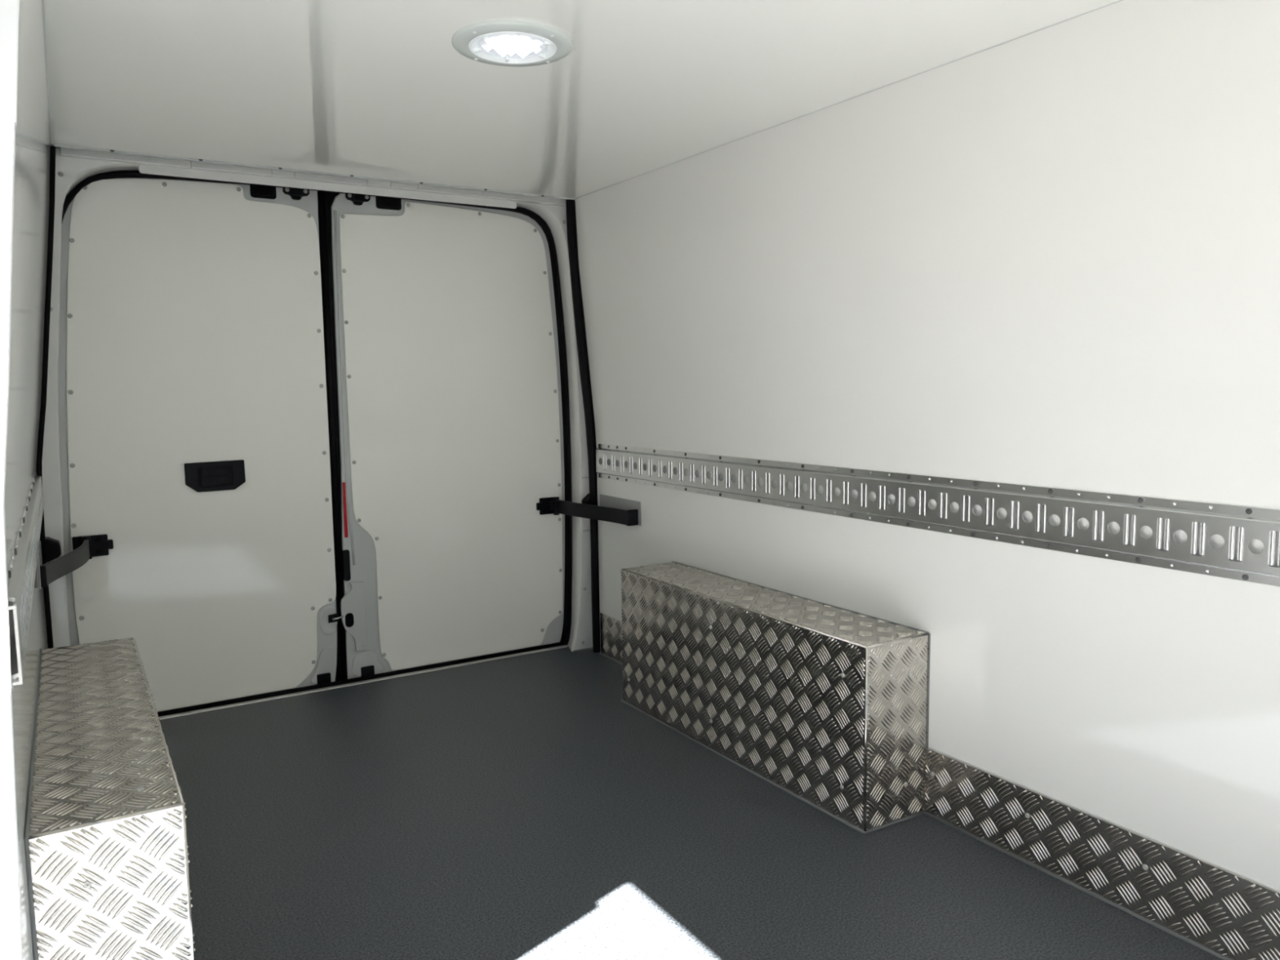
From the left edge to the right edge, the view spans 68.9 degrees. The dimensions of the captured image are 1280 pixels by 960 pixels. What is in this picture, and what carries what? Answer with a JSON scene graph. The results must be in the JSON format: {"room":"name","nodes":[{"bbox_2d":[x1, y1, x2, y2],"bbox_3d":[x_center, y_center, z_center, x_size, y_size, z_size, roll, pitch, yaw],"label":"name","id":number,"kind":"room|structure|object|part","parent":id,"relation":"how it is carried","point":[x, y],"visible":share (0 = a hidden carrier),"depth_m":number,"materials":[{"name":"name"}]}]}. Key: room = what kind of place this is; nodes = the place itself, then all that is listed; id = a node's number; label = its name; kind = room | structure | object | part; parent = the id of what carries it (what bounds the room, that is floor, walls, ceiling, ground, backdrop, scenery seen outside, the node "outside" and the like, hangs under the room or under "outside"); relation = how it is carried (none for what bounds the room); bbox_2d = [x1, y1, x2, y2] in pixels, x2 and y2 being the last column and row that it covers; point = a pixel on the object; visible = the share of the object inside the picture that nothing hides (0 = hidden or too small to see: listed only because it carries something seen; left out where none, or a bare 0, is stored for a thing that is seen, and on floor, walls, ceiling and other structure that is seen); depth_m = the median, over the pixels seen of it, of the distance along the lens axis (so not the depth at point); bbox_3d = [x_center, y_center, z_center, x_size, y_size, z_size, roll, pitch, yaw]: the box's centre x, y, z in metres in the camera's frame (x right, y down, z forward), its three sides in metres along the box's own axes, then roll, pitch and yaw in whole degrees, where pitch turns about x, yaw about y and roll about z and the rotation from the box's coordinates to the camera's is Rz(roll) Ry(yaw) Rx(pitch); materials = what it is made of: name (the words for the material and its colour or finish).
{"room":"cargo space","nodes":[
{"label":"cargo space","id":0,"kind":"room"},
{"bbox_2d":[4,0,49,959],"bbox_3d":[-1.131,0.017,1.776,0.112,1.670,1.766,-4,7,-32],"label":"wall","id":1,"kind":"structure","parent":0,"point":[32,163],"depth_m":1.38,"materials":[{"name":"white plastic"}]},
{"bbox_2d":[0,0,19,125],"bbox_3d":[-0.739,-0.587,0.916,0.258,0.442,0.004,-4,7,-32],"label":"trim","id":2,"kind":"structure","parent":1,"relation":"attached to","point":[9,9],"depth_m":0.98,"materials":[{"name":"white paint"}]},
{"bbox_2d":[0,118,22,959],"bbox_3d":[-0.731,0.351,0.983,0.220,1.438,0.016,-4,7,-32],"label":"trim","id":3,"kind":"structure","parent":1,"relation":"attached to","point":[11,929],"depth_m":0.99,"materials":[{"name":"white paint"}]},
{"bbox_2d":[5,471,43,693],"bbox_3d":[-1.137,0.105,1.744,0.013,0.123,1.784,-4,7,-32],"label":"rail","id":4,"kind":"object","parent":1,"relation":"attached to","point":[22,566],"visible":0.98,"depth_m":1.25,"materials":[{"name":"silver metal"}]},
{"bbox_2d":[35,146,55,648],"bbox_3d":[-1.588,-0.065,2.535,0.108,1.641,0.026,-4,7,-32],"label":"trim","id":5,"kind":"structure","parent":1,"relation":"attached to","point":[52,148],"depth_m":2.50,"materials":[{"name":"black rubber"}]},
{"bbox_2d":[42,0,50,144],"bbox_3d":[-1.098,-0.817,1.720,0.003,0.003,1.760,-4,7,-31],"label":"trim","id":6,"kind":"structure","parent":1,"relation":"attached to","point":[42,0],"depth_m":1.86,"materials":[{"name":"grey paint"}]},
{"bbox_2d":[44,0,1119,199],"bbox_3d":[0.125,-0.787,1.238,1.670,0.016,3.890,-4,7,-32],"label":"ceiling","id":7,"kind":"structure","parent":0,"point":[376,90],"depth_m":1.97,"materials":[{"name":"white plastic"}]},
{"bbox_2d":[451,20,573,66],"bbox_3d":[-0.243,-0.829,1.784,0.229,0.011,0.229,-4,7,-32],"label":"recessed light","id":8,"kind":"object","parent":7,"relation":"in","point":[508,39],"visible":1,"depth_m":1.77,"materials":[{"name":"white plastic"}]},
{"bbox_2d":[159,647,1222,959],"bbox_3d":[0.102,0.869,1.457,1.753,0.030,4.018,-4,7,-32],"label":"floor","id":9,"kind":"structure","parent":0,"point":[515,807],"depth_m":2.01,"materials":[{"name":"plastic"}]},
{"bbox_2d":[23,637,195,959],"bbox_3d":[-0.985,0.628,1.718,0.195,0.431,1.046,-4,7,-32],"label":"box","id":10,"kind":"object","parent":9,"relation":"on","point":[106,848],"visible":1,"depth_m":1.31,"materials":[{"name":"metal"}]},
{"bbox_3d":[-0.992,0.417,1.697,0.183,0.003,1.033,-4,7,-32],"label":"panel","id":11,"kind":"part","parent":10,"relation":"part of","materials":[{"name":"metal"}]},
{"bbox_3d":[-0.716,0.670,1.280,0.183,0.420,0.003,-4,7,-32],"label":"panel","id":12,"kind":"part","parent":10,"relation":"part of","materials":[{"name":"metal"}]},
{"bbox_2d":[158,644,568,719],"bbox_3d":[-0.986,0.701,3.200,1.640,0.034,0.060,-4,7,-32],"label":"trim","id":13,"kind":"structure","parent":9,"relation":"attached to","point":[557,645],"depth_m":3.17,"materials":[{"name":"grey metal"}]},
{"bbox_2d":[157,641,562,715],"bbox_3d":[-0.978,0.683,3.185,1.620,0.014,0.014,-4,7,-32],"label":"trim","id":14,"kind":"structure","parent":13,"relation":"on","point":[274,693],"depth_m":3.17,"materials":[{"name":"black rubber"}]},
{"bbox_2d":[621,560,930,835],"bbox_3d":[0.303,0.526,2.542,0.206,0.431,1.058,-4,7,-32],"label":"box","id":15,"kind":"object","parent":9,"relation":"on","point":[826,704],"visible":1,"depth_m":2.28,"materials":[{"name":"metal"}]},
{"bbox_3d":[0.302,0.315,2.525,0.193,0.003,1.045,-4,7,-32],"label":"panel","id":16,"kind":"part","parent":15,"relation":"part of","materials":[{"name":"metal"}]},
{"bbox_3d":[0.581,0.568,2.103,0.193,0.420,0.003,-4,7,-32],"label":"panel","id":17,"kind":"part","parent":15,"relation":"part of","materials":[{"name":"metal"}]},
{"bbox_2d":[574,0,1279,893],"bbox_3d":[0.838,-0.006,1.750,0.083,1.670,3.880,-4,7,-32],"label":"wall","id":18,"kind":"structure","parent":0,"point":[1048,257],"depth_m":1.87,"materials":[{"name":"white laminate"}]},
{"bbox_2d":[53,144,565,208],"bbox_3d":[-0.910,-0.930,2.921,1.570,0.051,0.052,-4,7,-32],"label":"trim","id":19,"kind":"structure","parent":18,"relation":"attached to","point":[148,165],"depth_m":2.86,"materials":[{"name":"white paint"}]},
{"bbox_3d":[-1.433,-0.899,2.609,0.319,0.020,0.027,-4,7,-32],"label":"panel","id":20,"kind":"part","parent":19,"relation":"part of","materials":[{"name":"white paint"}]},
{"bbox_3d":[-1.204,-0.917,2.751,0.219,0.020,0.027,-4,7,-32],"label":"panel","id":21,"kind":"part","parent":19,"relation":"part of","materials":[{"name":"white paint"}]},
{"bbox_3d":[-1.083,-0.926,2.825,0.064,0.020,0.027,-4,7,-32],"label":"panel","id":22,"kind":"part","parent":19,"relation":"part of","materials":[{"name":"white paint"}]},
{"bbox_3d":[-0.962,-0.935,2.900,0.219,0.020,0.027,-4,7,-32],"label":"panel","id":23,"kind":"part","parent":19,"relation":"part of","materials":[{"name":"white paint"}]},
{"bbox_3d":[-0.836,-0.945,2.977,0.074,0.020,0.027,-4,7,-32],"label":"panel","id":24,"kind":"part","parent":19,"relation":"part of","materials":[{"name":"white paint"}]},
{"bbox_3d":[-0.766,-0.950,3.020,0.089,0.020,0.027,-4,7,-32],"label":"panel","id":25,"kind":"part","parent":19,"relation":"part of","materials":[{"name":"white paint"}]},
{"bbox_3d":[-0.632,-0.961,3.102,0.224,0.020,0.027,-4,7,-32],"label":"panel","id":26,"kind":"part","parent":19,"relation":"part of","materials":[{"name":"white paint"}]},
{"bbox_3d":[-0.403,-0.978,3.244,0.314,0.020,0.027,-4,7,-32],"label":"panel","id":27,"kind":"part","parent":19,"relation":"part of","materials":[{"name":"white paint"}]},
{"bbox_2d":[41,144,592,651],"bbox_3d":[-0.951,-0.154,3.075,1.820,1.720,0.150,-4,7,-32],"label":"trim","id":28,"kind":"structure","parent":18,"relation":"attached to","point":[69,171],"depth_m":2.70,"materials":[{"name":"white paint"}]},
{"bbox_2d":[57,177,343,712],"bbox_3d":[-1.393,-0.104,2.900,0.859,1.672,0.107,-4,7,-32],"label":"door","id":29,"kind":"structure","parent":28,"relation":"attached to","point":[193,417],"depth_m":2.88,"materials":[{"name":"grey paint"}]},
{"bbox_2d":[37,533,113,589],"bbox_3d":[-1.591,0.207,2.511,0.159,0.088,0.514,-2,6,-12],"label":"door hinge","id":30,"kind":"object","parent":29,"relation":"attached to","point":[86,547],"depth_m":2.55,"materials":[{"name":"black metal"}]},
{"bbox_3d":[-1.538,0.215,2.393,0.004,0.082,0.275,-4,7,-32],"label":"wall plate","id":31,"kind":"part","parent":30,"relation":"part of","materials":[{"name":"grey metal"}]},
{"bbox_3d":[-1.532,0.217,2.511,0.029,0.050,0.421,-3,6,-18],"label":"arm","id":32,"kind":"part","parent":30,"relation":"part of","materials":[{"name":"grey plastic"}]},
{"bbox_3d":[-1.616,0.195,2.744,0.090,0.063,0.010,-4,7,-32],"label":"hinge plate","id":33,"kind":"part","parent":30,"relation":"part of","materials":[{"name":"black plastic"}]},
{"bbox_3d":[-1.323,-0.012,2.907,0.172,0.093,0.011,-4,7,-32],"label":"pull handle","id":34,"kind":"part","parent":29,"relation":"part of","materials":[{"name":"black plastic"}]},
{"bbox_3d":[-1.095,-0.918,2.972,0.080,0.049,0.011,-4,7,-32],"label":"latch plate","id":35,"kind":"part","parent":29,"relation":"part of","materials":[{"name":"black plastic"}]},
{"bbox_3d":[-1.067,0.623,3.138,0.084,0.122,0.007,-4,7,-32],"label":"pressed panel","id":36,"kind":"part","parent":29,"relation":"part of","materials":[{"name":"grey paint"}]},
{"bbox_3d":[-1.034,0.466,3.143,0.032,0.029,0.006,-4,7,-32],"label":"striker plate","id":37,"kind":"part","parent":29,"relation":"part of","materials":[{"name":"black plastic"}]},
{"bbox_2d":[317,191,564,680],"bbox_3d":[-0.649,-0.162,3.360,0.948,1.672,0.104,-4,7,-32],"label":"door","id":38,"kind":"structure","parent":28,"relation":"attached to","point":[442,366],"depth_m":3.28,"materials":[{"name":"grey paint"}]},
{"bbox_3d":[-0.930,-0.930,3.074,0.080,0.049,0.011,-4,7,-32],"label":"latch plate","id":39,"kind":"part","parent":38,"relation":"part of","materials":[{"name":"black plastic"}]},
{"bbox_3d":[-0.940,0.634,3.219,0.112,0.080,0.007,-4,7,-32],"label":"pressed panel","id":40,"kind":"part","parent":38,"relation":"part of","materials":[{"name":"grey paint"}]},
{"bbox_2d":[536,493,641,525],"bbox_3d":[-0.146,0.098,3.385,0.514,0.088,0.174,5,8,44],"label":"door hinge","id":41,"kind":"object","parent":38,"relation":"attached to","point":[626,512],"depth_m":3.33,"materials":[{"name":"black metal"}]},
{"bbox_3d":[-0.349,0.098,3.523,0.065,0.063,0.010,-4,7,-32],"label":"hinge plate","id":42,"kind":"part","parent":41,"relation":"part of","materials":[{"name":"black plastic"}]},
{"bbox_3d":[-0.178,0.114,3.342,0.019,0.050,0.429,-6,8,-40],"label":"arm","id":43,"kind":"part","parent":41,"relation":"part of","materials":[{"name":"black plastic"}]},
{"bbox_3d":[-0.071,0.103,3.291,0.003,0.082,0.283,-4,7,-31],"label":"wall plate","id":44,"kind":"part","parent":41,"relation":"part of","materials":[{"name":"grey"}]},
{"bbox_2d":[62,170,572,644],"bbox_3d":[-0.982,-0.126,3.103,1.679,1.659,0.038,-4,7,-32],"label":"trim","id":45,"kind":"structure","parent":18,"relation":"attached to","point":[565,637],"depth_m":3.48,"materials":[{"name":"black rubber"}]},
{"bbox_2d":[567,646,592,652],"bbox_3d":[-0.210,0.643,3.527,0.150,0.009,0.062,0,6,10],"label":"trim","id":46,"kind":"structure","parent":18,"relation":"attached to","point":[580,650],"depth_m":3.53,"materials":[{"name":"grey"}]},
{"bbox_2d":[565,200,600,653],"bbox_3d":[-0.203,-0.170,3.383,0.102,1.641,0.018,-4,7,-32],"label":"trim","id":47,"kind":"structure","parent":18,"relation":"attached to","point":[578,308],"depth_m":3.37,"materials":[{"name":"black rubber"}]},
{"bbox_2d":[599,613,622,665],"bbox_3d":[-0.020,0.592,3.263,0.009,0.160,0.489,-4,7,-32],"label":"kick plate","id":48,"kind":"object","parent":18,"relation":"attached to","point":[611,628],"visible":0.37,"depth_m":3.40,"materials":[{"name":"metal"}]},
{"bbox_2d":[574,0,1123,199],"bbox_3d":[0.804,-0.836,1.662,0.003,0.003,3.860,-4,7,-32],"label":"trim","id":49,"kind":"structure","parent":18,"relation":"attached to","point":[1119,0],"depth_m":2.05,"materials":[{"name":"grey paint"}]},
{"bbox_2d":[595,444,1279,586],"bbox_3d":[0.728,0.065,1.971,0.013,0.123,3.358,-4,7,-31],"label":"rail","id":50,"kind":"object","parent":18,"relation":"attached to","point":[1262,525],"visible":1,"depth_m":1.94,"materials":[{"name":"silver metal"}]},
{"bbox_2d":[924,747,1279,959],"bbox_3d":[1.139,0.771,1.388,0.009,0.160,1.826,-4,7,-32],"label":"kick plate","id":51,"kind":"object","parent":18,"relation":"attached to","point":[1226,915],"visible":1,"depth_m":1.78,"materials":[{"name":"metal"}]}
]}

